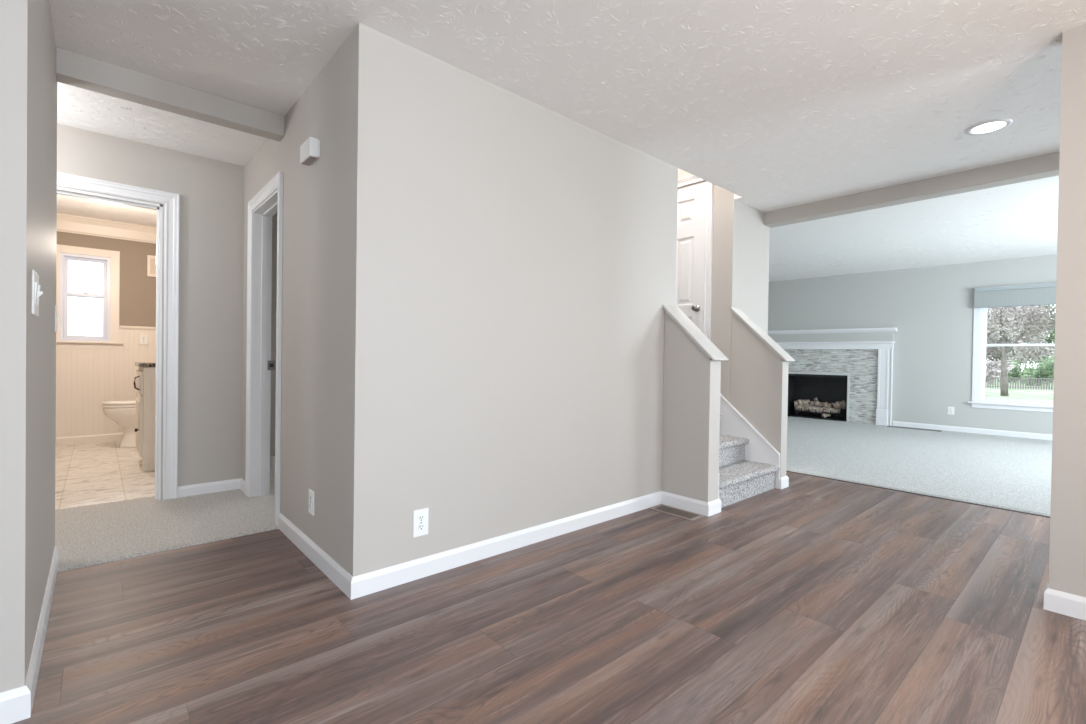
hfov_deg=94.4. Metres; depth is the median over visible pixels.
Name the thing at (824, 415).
log
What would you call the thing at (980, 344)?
window
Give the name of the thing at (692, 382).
wall
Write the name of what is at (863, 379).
fireplace
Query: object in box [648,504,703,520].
floor vent
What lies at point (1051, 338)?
tree
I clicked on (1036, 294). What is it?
window shade
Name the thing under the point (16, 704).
baseboard
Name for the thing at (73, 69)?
ceiling beam
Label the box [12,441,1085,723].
floor
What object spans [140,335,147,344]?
wall outlet
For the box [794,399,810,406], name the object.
log
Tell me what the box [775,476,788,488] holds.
baseboard
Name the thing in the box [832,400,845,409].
log
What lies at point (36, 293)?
light switch
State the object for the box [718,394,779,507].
staircase
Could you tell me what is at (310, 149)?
door chime
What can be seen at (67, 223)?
trim
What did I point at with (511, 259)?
wall
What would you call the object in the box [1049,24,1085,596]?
wall
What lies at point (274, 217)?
door
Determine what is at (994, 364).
shrub
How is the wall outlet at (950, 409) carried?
attached to the wall at (931, 309)
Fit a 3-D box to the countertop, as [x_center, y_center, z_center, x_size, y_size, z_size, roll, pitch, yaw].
[-3.419,0.024,4.738,0.637,0.035,0.644,0,1,-42]
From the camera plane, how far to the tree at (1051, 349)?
42.20 m
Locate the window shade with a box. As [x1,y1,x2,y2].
[974,283,1055,307]
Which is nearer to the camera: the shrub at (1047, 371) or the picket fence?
the picket fence
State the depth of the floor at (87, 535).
2.98 m
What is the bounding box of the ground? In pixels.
[985,375,1053,400]
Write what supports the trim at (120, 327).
attached to the wall
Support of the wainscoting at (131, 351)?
attached to the wall at (137, 293)
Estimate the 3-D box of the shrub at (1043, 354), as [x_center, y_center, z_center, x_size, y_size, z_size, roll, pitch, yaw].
[36.637,0.573,35.239,3.233,2.362,1.999,1,1,37]
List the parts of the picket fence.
rail, rail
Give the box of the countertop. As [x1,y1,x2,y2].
[135,362,155,366]
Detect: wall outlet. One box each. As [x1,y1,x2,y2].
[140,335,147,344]
[309,489,313,515]
[413,508,428,537]
[948,407,953,414]
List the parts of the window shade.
head rail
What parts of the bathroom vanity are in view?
raised panel, raised panel, drawer, cabinet door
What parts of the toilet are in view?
seat, lid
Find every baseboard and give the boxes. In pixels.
[0,546,58,723]
[56,433,122,445]
[177,478,244,497]
[278,491,720,599]
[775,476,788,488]
[893,421,1051,439]
[1043,581,1085,620]
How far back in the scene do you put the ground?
23.02 m
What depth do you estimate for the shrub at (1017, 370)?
35.04 m
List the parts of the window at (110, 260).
frame, sash, sash, sill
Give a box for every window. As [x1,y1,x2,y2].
[56,244,122,348]
[968,283,1054,411]
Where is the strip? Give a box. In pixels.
[786,470,1049,517]
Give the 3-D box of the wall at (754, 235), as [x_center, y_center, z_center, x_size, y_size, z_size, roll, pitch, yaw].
[1.913,-0.199,4.712,0.586,2.440,0.115,0,1,-42]
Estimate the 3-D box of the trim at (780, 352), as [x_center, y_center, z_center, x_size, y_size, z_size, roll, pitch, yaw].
[1.852,-0.240,4.253,0.164,0.468,0.488,0,1,-42]
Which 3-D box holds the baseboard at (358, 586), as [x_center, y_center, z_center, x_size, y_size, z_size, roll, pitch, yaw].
[-0.087,0.966,2.848,2.819,0.090,1.034,1,1,-14]
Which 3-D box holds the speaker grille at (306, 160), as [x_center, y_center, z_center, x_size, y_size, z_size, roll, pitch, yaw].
[-1.176,-1.012,2.531,0.034,0.002,0.142,0,1,-42]
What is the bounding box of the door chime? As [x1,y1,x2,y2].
[300,137,319,165]
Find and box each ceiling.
[49,0,1085,212]
[57,194,156,226]
[769,175,1058,281]
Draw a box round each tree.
[986,305,1055,395]
[986,307,1042,379]
[996,316,1054,374]
[1015,305,1055,365]
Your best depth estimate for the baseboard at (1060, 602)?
2.09 m
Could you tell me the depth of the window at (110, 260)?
5.65 m
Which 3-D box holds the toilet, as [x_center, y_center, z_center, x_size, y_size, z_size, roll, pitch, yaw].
[-4.296,0.495,5.558,0.874,0.845,0.454,0,1,-42]
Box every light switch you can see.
[31,270,42,316]
[55,305,60,332]
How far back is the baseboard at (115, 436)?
5.62 m
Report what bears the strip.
on the floor at (812, 600)
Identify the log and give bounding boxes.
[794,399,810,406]
[795,405,840,413]
[810,401,833,407]
[822,413,830,417]
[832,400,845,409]
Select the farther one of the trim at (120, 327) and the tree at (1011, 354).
the tree at (1011, 354)
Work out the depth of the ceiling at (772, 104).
2.42 m
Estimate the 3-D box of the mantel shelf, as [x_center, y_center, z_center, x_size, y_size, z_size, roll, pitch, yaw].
[4.823,-0.537,8.910,0.120,0.067,2.400,0,1,-44]
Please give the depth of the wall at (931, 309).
7.83 m
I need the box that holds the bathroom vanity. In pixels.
[134,362,155,471]
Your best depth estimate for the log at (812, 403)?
9.07 m
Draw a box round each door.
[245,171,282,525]
[676,176,713,340]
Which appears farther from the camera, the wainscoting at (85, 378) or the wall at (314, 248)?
the wainscoting at (85, 378)
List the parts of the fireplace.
fire grate, rail, firebox trim, mantel leg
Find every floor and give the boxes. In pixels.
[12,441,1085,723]
[55,489,278,571]
[786,416,1051,515]
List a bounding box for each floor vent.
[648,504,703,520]
[887,426,941,431]
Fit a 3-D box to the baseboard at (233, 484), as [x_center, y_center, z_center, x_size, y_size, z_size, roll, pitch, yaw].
[-2.353,0.925,3.590,0.397,0.090,0.227,0,1,-42]
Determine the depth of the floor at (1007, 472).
5.25 m
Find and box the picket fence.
[985,377,1053,389]
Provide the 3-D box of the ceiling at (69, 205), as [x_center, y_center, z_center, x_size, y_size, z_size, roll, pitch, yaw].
[-4.060,-1.614,4.476,2.100,0.102,3.220,0,1,-42]
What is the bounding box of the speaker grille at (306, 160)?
[302,156,316,165]
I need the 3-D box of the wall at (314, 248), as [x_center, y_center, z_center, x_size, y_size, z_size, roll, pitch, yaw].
[-1.562,-0.233,3.090,0.115,2.440,2.215,0,1,-42]
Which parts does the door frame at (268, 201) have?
strike plate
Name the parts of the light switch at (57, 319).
plate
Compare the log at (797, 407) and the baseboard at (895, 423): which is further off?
the log at (797, 407)
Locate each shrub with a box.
[986,357,1015,383]
[997,359,1039,382]
[1018,355,1053,385]
[1035,354,1053,382]
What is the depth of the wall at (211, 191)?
3.62 m
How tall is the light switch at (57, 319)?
0.125 m
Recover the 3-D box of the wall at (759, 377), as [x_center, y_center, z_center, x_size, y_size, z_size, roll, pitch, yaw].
[1.399,-1.437,4.772,0.116,4.900,1.819,0,1,-42]
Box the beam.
[764,152,1059,227]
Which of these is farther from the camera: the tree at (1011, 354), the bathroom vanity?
the tree at (1011, 354)
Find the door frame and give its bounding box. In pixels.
[57,172,179,499]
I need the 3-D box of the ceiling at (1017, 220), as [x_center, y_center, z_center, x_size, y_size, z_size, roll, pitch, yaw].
[4.518,-1.529,6.142,5.345,0.102,7.700,0,1,-42]
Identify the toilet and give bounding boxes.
[102,399,135,447]
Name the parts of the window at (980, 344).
sill, frame, sash, sash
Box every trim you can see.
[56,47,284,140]
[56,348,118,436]
[57,213,155,243]
[119,326,155,329]
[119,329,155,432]
[663,305,728,360]
[731,307,794,361]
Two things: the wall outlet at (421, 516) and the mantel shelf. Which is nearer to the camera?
the wall outlet at (421, 516)
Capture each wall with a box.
[0,0,56,692]
[57,124,243,499]
[57,231,155,326]
[242,36,348,567]
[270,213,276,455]
[343,23,677,576]
[662,312,720,501]
[678,168,788,477]
[738,202,769,333]
[768,255,1056,434]
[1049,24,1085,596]
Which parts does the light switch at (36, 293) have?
plate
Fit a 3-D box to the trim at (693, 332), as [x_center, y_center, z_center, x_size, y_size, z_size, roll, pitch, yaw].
[1.057,-0.208,3.500,0.187,0.397,0.413,0,1,-42]
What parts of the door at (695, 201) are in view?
knob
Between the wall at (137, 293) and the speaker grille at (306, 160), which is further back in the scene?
the wall at (137, 293)
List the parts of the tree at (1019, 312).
crown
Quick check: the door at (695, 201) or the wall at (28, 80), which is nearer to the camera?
the wall at (28, 80)
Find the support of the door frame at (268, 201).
in the wall at (314, 248)
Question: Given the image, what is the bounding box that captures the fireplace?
[768,327,896,425]
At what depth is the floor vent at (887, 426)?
7.77 m
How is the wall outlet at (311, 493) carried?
attached to the wall at (314, 248)
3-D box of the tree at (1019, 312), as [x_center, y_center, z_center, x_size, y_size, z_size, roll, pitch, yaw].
[19.379,-1.384,20.696,4.495,5.608,6.045,0,1,-42]
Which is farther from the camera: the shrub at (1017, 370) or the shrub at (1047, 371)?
the shrub at (1017, 370)
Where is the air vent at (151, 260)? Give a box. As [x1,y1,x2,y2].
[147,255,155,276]
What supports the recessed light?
in the ceiling at (772, 104)
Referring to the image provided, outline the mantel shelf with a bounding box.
[768,327,896,334]
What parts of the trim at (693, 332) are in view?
moulding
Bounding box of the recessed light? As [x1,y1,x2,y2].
[965,118,1012,134]
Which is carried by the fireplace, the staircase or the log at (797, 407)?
the log at (797, 407)

